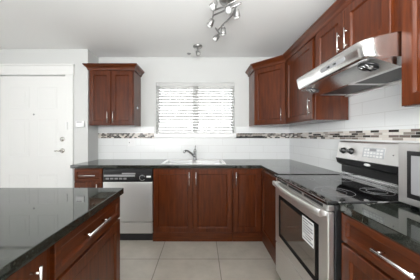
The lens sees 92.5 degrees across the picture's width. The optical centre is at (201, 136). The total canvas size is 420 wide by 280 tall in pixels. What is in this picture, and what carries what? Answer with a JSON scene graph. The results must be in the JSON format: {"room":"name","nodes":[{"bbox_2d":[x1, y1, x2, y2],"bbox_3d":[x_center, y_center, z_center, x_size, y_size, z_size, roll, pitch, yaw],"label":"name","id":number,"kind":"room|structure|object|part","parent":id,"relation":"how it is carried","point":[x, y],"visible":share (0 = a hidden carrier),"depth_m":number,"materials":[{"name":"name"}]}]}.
{"room":"kitchen","nodes":[
{"label":"kitchen","id":0,"kind":"room"},
{"bbox_2d":[0,49,92,181],"bbox_3d":[-2.872,0.039,2.785,2.657,2.434,0.130,0,0,0],"label":"wall","id":1,"kind":"structure","parent":0,"point":[83,136],"depth_m":2.72,"materials":[{"name":"grey paint"}]},
{"bbox_2d":[0,76,64,187],"bbox_3d":[-2.297,0.215,2.732,0.915,2.069,0.100,0,0,0],"label":"door","id":2,"kind":"structure","parent":1,"relation":"in","point":[32,108],"depth_m":2.74,"materials":[{"name":"white paint"}]},
{"bbox_3d":[-1.925,0.196,2.712,0.108,0.066,0.060,0,0,0],"label":"handle","id":3,"kind":"part","parent":2,"relation":"part of","materials":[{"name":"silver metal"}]},
{"bbox_2d":[0,64,74,187],"bbox_3d":[-2.299,0.142,2.713,1.162,2.227,0.054,0,0,0],"label":"door frame","id":4,"kind":"structure","parent":1,"relation":"attached to","point":[67,70],"depth_m":2.70,"materials":[{"name":"white paint"}]},
{"bbox_2d":[76,121,84,126],"bbox_3d":[-1.641,-0.164,2.708,0.113,0.084,0.024,0,0,0],"label":"alarm keypad","id":5,"kind":"object","parent":1,"relation":"attached to","point":[78,123],"visible":1,"depth_m":2.70,"materials":[{"name":"white plastic"}]},
{"bbox_2d":[93,53,98,159],"bbox_3d":[-1.603,0.039,3.025,0.120,2.434,0.350,0,0,0],"label":"wall","id":6,"kind":"structure","parent":0,"point":[95,58],"depth_m":2.91,"materials":[{"name":"grey paint"}]},
{"bbox_2d":[0,0,335,56],"bbox_3d":[-1.370,-1.238,-0.200,5.660,0.120,6.800,0,0,0],"label":"ceiling","id":7,"kind":"structure","parent":0,"point":[106,28],"depth_m":2.12,"materials":[{"name":"white paint"}]},
{"bbox_2d":[193,44,201,55],"bbox_3d":[-0.056,-1.115,2.630,0.124,0.127,0.124,0,0,0],"label":"ceiling spotlight","id":8,"kind":"object","parent":7,"relation":"attached to","point":[196,46],"visible":1,"depth_m":2.60,"materials":[{"name":"silver metal"}]},
{"bbox_2d":[207,0,241,41],"bbox_3d":[0.183,-1.076,1.833,0.283,0.203,0.600,0,0,0],"label":"track light","id":9,"kind":"object","parent":7,"relation":"attached to","point":[225,3],"visible":1,"depth_m":1.70,"materials":[{"name":"silver metal"}]},
{"bbox_3d":[0.080,-0.999,1.559,0.049,0.036,0.050,0,0,0],"label":"bulb","id":10,"kind":"part","parent":9,"relation":"part of","materials":[{"name":"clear glass"}]},
{"bbox_3d":[0.204,-1.079,1.892,0.095,0.015,0.480,0,0,-13],"label":"rail","id":11,"kind":"part","parent":9,"relation":"part of","materials":[{"name":"silver metal"}]},
{"bbox_3d":[0.208,-1.112,1.678,0.233,0.081,0.265,0,0,0],"label":"rail","id":12,"kind":"part","parent":9,"relation":"part of","materials":[{"name":"silver metal"}]},
{"bbox_3d":[0.213,-1.009,1.616,0.050,0.042,0.043,0,0,0],"label":"bulb","id":13,"kind":"part","parent":9,"relation":"part of","materials":[{"name":"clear glass"}]},
{"bbox_2d":[99,57,289,133],"bbox_3d":[-0.117,0.039,3.100,2.853,2.434,0.200,0,0,0],"label":"wall","id":14,"kind":"structure","parent":0,"point":[156,69],"depth_m":3.00,"materials":[{"name":"grey paint"}]},
{"bbox_2d":[82,63,144,126],"bbox_3d":[-1.212,-0.552,2.817,0.713,0.813,0.363,0,0,0],"label":"upper cabinet","id":15,"kind":"object","parent":14,"relation":"attached to","point":[114,88],"visible":1,"depth_m":2.69,"materials":[{"name":"brown wood"}]},
{"bbox_3d":[-1.359,-0.515,2.685,0.287,0.714,0.020,0,0,0],"label":"door","id":16,"kind":"part","parent":15,"relation":"part of","materials":[{"name":"brown wood"}]},
{"bbox_3d":[-1.212,-0.921,2.817,0.713,0.075,0.363,0,0,0],"label":"crown","id":17,"kind":"part","parent":15,"relation":"part of","materials":[{"name":"brown wood"}]},
{"bbox_3d":[-1.065,-0.515,2.685,0.287,0.714,0.020,0,0,0],"label":"door","id":18,"kind":"part","parent":15,"relation":"part of","materials":[{"name":"brown wood"}]},
{"bbox_2d":[98,127,288,158],"bbox_3d":[-0.117,0.106,2.996,2.853,0.500,0.008,0,0,0],"label":"tile","id":19,"kind":"structure","parent":14,"relation":"attached to","point":[108,148],"depth_m":2.99,"materials":[{"name":"white tile"}]},
{"bbox_2d":[128,139,134,145],"bbox_3d":[-1.049,0.093,2.987,0.116,0.115,0.010,0,0,0],"label":"outlet","id":20,"kind":"object","parent":19,"relation":"attached to","point":[131,142],"visible":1,"depth_m":2.98,"materials":[{"name":"white plastic"}]},
{"bbox_2d":[98,133,288,137],"bbox_3d":[-0.120,-0.009,2.990,2.845,0.074,0.003,0,0,0],"label":"tile border","id":21,"kind":"object","parent":14,"relation":"attached to","point":[100,135],"depth_m":2.99,"materials":[{"name":"tile"}]},
{"bbox_2d":[236,136,262,137],"bbox_3d":[0.690,0.011,2.979,0.414,0.027,0.019,0,0,0],"label":"rack","id":22,"kind":"object","parent":21,"relation":"attached to","point":[236,136],"visible":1,"depth_m":2.97,"materials":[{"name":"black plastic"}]},
{"bbox_2d":[154,89,235,137],"bbox_3d":[-0.101,-0.390,3.075,1.212,0.818,0.220,0,0,0],"label":"window","id":23,"kind":"structure","parent":14,"relation":"in","point":[159,135],"depth_m":2.97,"materials":[{"name":"white plastic"}]},
{"bbox_2d":[156,83,233,132],"bbox_3d":[-0.101,-0.423,3.027,1.164,0.752,0.070,0,0,0],"label":"window blind","id":24,"kind":"object","parent":23,"relation":"attached to","point":[186,86],"visible":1,"depth_m":3.02,"materials":[{"name":"white plastic"}]},
{"bbox_3d":[-0.101,-0.055,3.035,1.164,0.016,0.046,0,0,0],"label":"rail","id":25,"kind":"part","parent":24,"relation":"part of","materials":[{"name":"white plastic"}]},
{"bbox_3d":[-0.101,-0.011,3.040,1.212,0.060,0.150,0,0,0],"label":"sill","id":26,"kind":"part","parent":23,"relation":"part of","materials":[{"name":"white paint"}]},
{"bbox_2d":[120,240,280,279],"bbox_3d":[-1.370,1.306,-0.200,5.660,0.100,6.800,0,0,0],"label":"floor","id":27,"kind":"structure","parent":0,"point":[139,259],"depth_m":2.03,"materials":[{"name":"beige tile"}]},
{"bbox_2d":[5,249,46,279],"bbox_3d":[-0.974,0.818,0.390,0.951,0.876,0.660,0,0,0],"label":"base cabinet","id":28,"kind":"object","parent":27,"relation":"on","point":[36,269],"visible":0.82,"depth_m":0.63,"materials":[{"name":"brown wood"}]},
{"bbox_3d":[-0.517,0.486,0.628,0.037,0.160,0.010,0,0,0],"label":"handle","id":29,"kind":"part","parent":28,"relation":"part of","materials":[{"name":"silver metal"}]},
{"bbox_2d":[0,188,123,279],"bbox_3d":[-1.070,0.361,0.678,1.100,0.038,1.317,0,0,0],"label":"countertop","id":30,"kind":"structure","parent":28,"relation":"on","point":[32,220],"depth_m":0.88,"materials":[{"name":"black stone"}]},
{"bbox_2d":[47,196,119,279],"bbox_3d":[-0.974,0.818,1.024,0.953,0.876,0.603,0,0,0],"label":"base cabinet","id":31,"kind":"object","parent":27,"relation":"on","point":[91,251],"visible":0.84,"depth_m":0.98,"materials":[{"name":"brown wood"}]},
{"bbox_3d":[-0.546,0.841,1.026,0.020,0.600,0.582,0,0,0],"label":"door","id":32,"kind":"part","parent":31,"relation":"part of","materials":[{"name":"brown wood"}]},
{"bbox_3d":[-0.517,0.448,0.997,0.039,0.014,0.205,0,0,0],"label":"handle","id":33,"kind":"part","parent":31,"relation":"part of","materials":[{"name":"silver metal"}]},
{"bbox_2d":[74,168,103,187],"bbox_3d":[-1.351,0.818,2.522,0.339,0.876,0.357,0,0,0],"label":"base cabinet","id":34,"kind":"object","parent":27,"relation":"on","point":[83,177],"visible":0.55,"depth_m":2.38,"materials":[{"name":"brown wood"}]},
{"bbox_3d":[-1.351,0.462,2.392,0.327,0.145,0.020,0,0,0],"label":"drawer","id":35,"kind":"part","parent":34,"relation":"part of","materials":[{"name":"brown wood"}]},
{"bbox_3d":[-1.351,0.844,2.392,0.327,0.595,0.020,0,0,0],"label":"door","id":36,"kind":"part","parent":34,"relation":"part of","materials":[{"name":"brown wood"}]},
{"bbox_2d":[103,168,152,239],"bbox_3d":[-0.883,0.820,2.653,0.590,0.872,0.594,0,0,0],"label":"dishwasher","id":37,"kind":"object","parent":27,"relation":"on","point":[136,202],"visible":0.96,"depth_m":2.38,"materials":[{"name":"silver metal"}]},
{"bbox_3d":[-0.883,0.779,2.402,0.586,0.470,0.036,0,0,0],"label":"door","id":38,"kind":"part","parent":37,"relation":"part of","materials":[{"name":"silver metal"}]},
{"bbox_3d":[-0.883,0.464,2.401,0.586,0.152,0.038,0,0,0],"label":"control panel","id":39,"kind":"part","parent":37,"relation":"part of","materials":[{"name":"black plastic"}]},
{"bbox_3d":[-0.883,1.091,2.404,0.586,0.130,0.032,0,0,0],"label":"kick panel","id":40,"kind":"part","parent":37,"relation":"part of","materials":[{"name":"silver metal"}]},
{"bbox_2d":[153,168,231,241],"bbox_3d":[-0.112,0.818,2.664,0.950,0.876,0.641,0,0,0],"label":"base cabinet","id":41,"kind":"object","parent":27,"relation":"on","point":[190,204],"visible":0.95,"depth_m":2.39,"materials":[{"name":"brown wood"}]},
{"bbox_3d":[-0.344,0.765,2.391,0.462,0.742,0.020,0,0,0],"label":"door","id":42,"kind":"part","parent":41,"relation":"part of","materials":[{"name":"brown wood"}]},
{"bbox_3d":[0.124,0.765,2.391,0.462,0.742,0.020,0,0,0],"label":"door","id":43,"kind":"part","parent":41,"relation":"part of","materials":[{"name":"brown wood"}]},
{"bbox_2d":[232,168,276,264],"bbox_3d":[0.833,0.818,2.384,0.935,0.876,1.203,0,0,0],"label":"base cabinet","id":44,"kind":"object","parent":27,"relation":"on","point":[253,190],"visible":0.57,"depth_m":2.38,"materials":[{"name":"brown wood"}]},
{"bbox_2d":[70,159,340,175],"bbox_3d":[-0.130,0.361,2.387,2.861,0.038,1.206,0,0,0],"label":"countertop","id":45,"kind":"structure","parent":44,"relation":"on","point":[273,166],"depth_m":2.38,"materials":[{"name":"black stone"}]},
{"bbox_2d":[183,145,196,159],"bbox_3d":[-0.170,0.232,2.819,0.249,0.206,0.068,0,0,-39],"label":"faucet","id":46,"kind":"object","parent":45,"relation":"on","point":[194,155],"visible":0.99,"depth_m":2.85,"materials":[{"name":"silver metal"}]},
{"bbox_3d":[-0.176,0.242,2.800,0.216,0.121,0.033,0,0,-44],"label":"spout","id":47,"kind":"part","parent":46,"relation":"part of","materials":[{"name":"silver metal"}]},
{"bbox_2d":[161,159,225,163],"bbox_3d":[-0.105,0.426,2.680,0.800,0.183,0.470,0,0,0],"label":"sink","id":48,"kind":"object","parent":45,"relation":"in","point":[168,161],"visible":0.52,"depth_m":2.83,"materials":[{"name":"silver metal"}]},
{"bbox_3d":[-0.295,0.428,2.660,0.344,0.178,0.360,0,0,0],"label":"bowl","id":49,"kind":"part","parent":48,"relation":"part of","materials":[{"name":"silver metal"}]},
{"bbox_3d":[0.085,0.428,2.660,0.344,0.178,0.360,0,0,0],"label":"bowl","id":50,"kind":"part","parent":48,"relation":"part of","materials":[{"name":"silver metal"}]},
{"bbox_3d":[0.535,0.765,2.392,0.328,0.742,0.020,0,0,0],"label":"door","id":51,"kind":"part","parent":44,"relation":"part of","materials":[{"name":"brown wood"}]},
{"bbox_3d":[0.712,0.765,2.084,0.020,0.742,0.575,0,0,0],"label":"door","id":52,"kind":"part","parent":44,"relation":"part of","materials":[{"name":"brown wood"}]},
{"bbox_2d":[272,141,402,279],"bbox_3d":[0.946,0.648,1.406,0.704,1.216,0.748,0,0,0],"label":"range","id":53,"kind":"object","parent":27,"relation":"on","point":[309,242],"visible":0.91,"depth_m":1.31,"materials":[{"name":"silver metal"}]},
{"bbox_3d":[0.666,1.054,1.406,0.033,0.253,0.740,0,0,0],"label":"warming drawer","id":54,"kind":"part","parent":53,"relation":"part of","materials":[{"name":"silver metal"}]},
{"bbox_3d":[0.623,0.405,1.406,0.058,0.038,0.700,0,0,0],"label":"oven handle","id":55,"kind":"part","parent":53,"relation":"part of","materials":[{"name":"silver metal"}]},
{"bbox_3d":[0.668,0.373,1.406,0.033,0.030,0.736,0,0,0],"label":"vent trim","id":56,"kind":"part","parent":53,"relation":"part of","materials":[{"name":"silver metal"}]},
{"bbox_3d":[0.665,0.655,1.406,0.035,0.526,0.740,0,0,0],"label":"oven door","id":57,"kind":"part","parent":53,"relation":"part of","materials":[{"name":"silver metal"}]},
{"bbox_2d":[275,174,402,204],"bbox_3d":[0.963,0.346,1.406,0.645,0.022,0.746,0,0,0],"label":"cooktop","id":58,"kind":"object","parent":53,"relation":"in","point":[324,189],"depth_m":1.29,"materials":[{"name":"black glass"}]},
{"bbox_3d":[1.188,0.120,1.703,0.032,0.052,0.052,0,0,0],"label":"knob","id":59,"kind":"part","parent":53,"relation":"part of","materials":[{"name":"black plastic"}]},
{"bbox_3d":[1.188,0.120,1.614,0.032,0.052,0.052,0,0,0],"label":"knob","id":60,"kind":"part","parent":53,"relation":"part of","materials":[{"name":"black plastic"}]},
{"bbox_3d":[1.242,0.212,1.406,0.113,0.063,0.748,0,0,0],"label":"panel trim","id":61,"kind":"part","parent":53,"relation":"part of","materials":[{"name":"black metal"}]},
{"bbox_3d":[1.235,0.327,1.406,0.010,0.017,0.740,0,0,0],"label":"rail","id":62,"kind":"part","parent":53,"relation":"part of","materials":[{"name":"silver metal"}]},
{"bbox_3d":[1.243,0.114,1.406,0.110,0.148,0.744,0,0,0],"label":"control panel","id":63,"kind":"part","parent":53,"relation":"part of","materials":[{"name":"silver metal"}]},
{"bbox_3d":[1.236,0.275,1.406,0.008,0.061,0.738,0,0,0],"label":"vent panel","id":64,"kind":"part","parent":53,"relation":"part of","materials":[{"name":"black plastic"}]},
{"bbox_2d":[342,213,419,279],"bbox_3d":[0.979,0.818,0.716,0.632,0.876,0.621,0,0,0],"label":"base cabinet","id":65,"kind":"object","parent":27,"relation":"on","point":[367,253],"visible":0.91,"depth_m":0.83,"materials":[{"name":"brown wood"}]},
{"bbox_3d":[0.712,0.839,0.720,0.020,0.605,0.589,0,0,0],"label":"door","id":66,"kind":"part","parent":65,"relation":"part of","materials":[{"name":"brown wood"}]},
{"bbox_2d":[339,203,419,253],"bbox_3d":[1.000,0.361,0.305,0.601,0.038,1.450,0,0,0],"label":"countertop","id":67,"kind":"structure","parent":65,"relation":"on","point":[400,222],"depth_m":0.85,"materials":[{"name":"black stone"}]},
{"bbox_2d":[398,143,419,207],"bbox_3d":[1.133,0.188,0.762,0.304,0.308,0.495,0,0,0],"label":"microwave","id":68,"kind":"object","parent":67,"relation":"on","point":[408,153],"visible":1,"depth_m":0.95,"materials":[{"name":"silver metal"}]},
{"bbox_3d":[0.683,0.448,0.713,0.039,0.014,0.165,0,0,0],"label":"handle","id":69,"kind":"part","parent":65,"relation":"part of","materials":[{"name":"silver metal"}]},
{"bbox_2d":[290,97,348,126],"bbox_3d":[1.385,0.039,-0.200,0.150,2.434,6.800,0,0,0],"label":"wall","id":70,"kind":"structure","parent":0,"point":[348,97],"depth_m":1.80,"materials":[{"name":"grey paint"}]},
{"bbox_2d":[249,62,306,126],"bbox_3d":[0.997,-0.527,2.690,0.601,0.762,0.617,0,0,0],"label":"upper cabinet","id":71,"kind":"object","parent":70,"relation":"attached to","point":[267,85],"visible":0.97,"depth_m":2.55,"materials":[{"name":"brown wood"}]},
{"bbox_3d":[0.846,-0.515,2.533,0.405,0.714,0.020,0,0,44],"label":"door","id":72,"kind":"part","parent":71,"relation":"part of","materials":[{"name":"brown wood"}]},
{"bbox_2d":[245,0,353,76],"bbox_3d":[0.932,-0.921,1.714,0.319,0.075,2.623,0,0,-8],"label":"crown molding","id":73,"kind":"structure","parent":71,"relation":"attached to","point":[338,6],"depth_m":1.84,"materials":[{"name":"brown wood"}]},
{"bbox_2d":[286,36,347,123],"bbox_3d":[1.123,-0.527,2.085,0.349,0.762,0.606,0,0,0],"label":"upper cabinet","id":74,"kind":"object","parent":70,"relation":"attached to","point":[302,107],"visible":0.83,"depth_m":1.92,"materials":[{"name":"brown wood"}]},
{"bbox_3d":[0.996,-0.515,2.077,0.020,0.714,0.558,0,0,0],"label":"door","id":75,"kind":"part","parent":74,"relation":"part of","materials":[{"name":"brown wood"}]},
{"bbox_2d":[296,31,401,96],"bbox_3d":[1.054,-0.435,1.391,0.487,0.178,0.774,0,0,0],"label":"range hood","id":76,"kind":"object","parent":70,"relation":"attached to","point":[372,63],"visible":0.98,"depth_m":1.21,"materials":[{"name":"silver metal"}]},
{"bbox_2d":[306,88,318,92],"bbox_3d":[0.918,-0.382,1.670,0.093,0.035,0.096,0,0,-7],"label":"lamp","id":77,"kind":"object","parent":76,"relation":"attached to","point":[311,90],"depth_m":1.66,"materials":[{"name":"silver metal"}]},
{"bbox_3d":[0.820,-0.447,1.270,0.012,0.028,0.238,0,0,0],"label":"switch panel","id":78,"kind":"part","parent":76,"relation":"part of","materials":[{"name":"grey plastic"}]},
{"bbox_3d":[1.145,-0.361,1.399,0.222,0.006,0.014,0,0,0],"label":"filter frame","id":79,"kind":"part","parent":76,"relation":"part of","materials":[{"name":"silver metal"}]},
{"bbox_2d":[357,63,378,71],"bbox_3d":[0.918,-0.381,1.110,0.093,0.038,0.096,0,0,0],"label":"lamp","id":80,"kind":"object","parent":76,"relation":"attached to","point":[363,67],"depth_m":1.11,"materials":[{"name":"silver metal"}]},
{"bbox_3d":[1.145,-0.361,1.381,0.222,0.006,0.014,0,0,0],"label":"filter frame","id":81,"kind":"part","parent":76,"relation":"part of","materials":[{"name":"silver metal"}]},
{"bbox_2d":[289,83,419,172],"bbox_3d":[1.306,-0.004,1.196,0.008,0.720,3.592,0,0,0],"label":"tile","id":82,"kind":"structure","parent":70,"relation":"attached to","point":[380,109],"depth_m":1.66,"materials":[{"name":"white tile"}]},
{"bbox_2d":[289,129,419,140],"bbox_3d":[1.300,-0.009,1.194,0.003,0.074,3.589,0,0,0],"label":"tile border","id":83,"kind":"object","parent":70,"relation":"attached to","point":[396,134],"depth_m":1.57,"materials":[{"name":"tile"}]},
{"bbox_2d":[316,0,401,66],"bbox_3d":[1.123,-0.717,1.391,0.349,0.382,0.778,0,0,0],"label":"upper cabinet","id":84,"kind":"object","parent":70,"relation":"attached to","point":[361,20],"visible":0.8,"depth_m":1.29,"materials":[{"name":"brown wood"}]},
{"bbox_3d":[0.996,-0.710,1.574,0.020,0.344,0.342,0,0,0],"label":"door","id":85,"kind":"part","parent":84,"relation":"part of","materials":[{"name":"brown wood"}]},
{"bbox_3d":[0.967,-0.660,1.419,0.037,0.140,0.010,0,0,0],"label":"handle","id":86,"kind":"part","parent":84,"relation":"part of","materials":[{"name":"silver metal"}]},
{"bbox_3d":[0.967,-0.660,1.349,0.037,0.140,0.010,0,0,0],"label":"handle","id":87,"kind":"part","parent":84,"relation":"part of","materials":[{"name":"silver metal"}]},
{"bbox_3d":[0.996,-0.710,1.224,0.020,0.344,0.342,0,0,0],"label":"door","id":88,"kind":"part","parent":84,"relation":"part of","materials":[{"name":"brown wood"}]},
{"bbox_2d":[402,0,419,106],"bbox_3d":[1.123,-0.527,0.700,0.349,0.762,0.600,0,0,0],"label":"upper cabinet","id":89,"kind":"object","parent":70,"relation":"attached to","point":[410,9],"visible":1,"depth_m":0.95,"materials":[{"name":"brown wood"}]}
]}

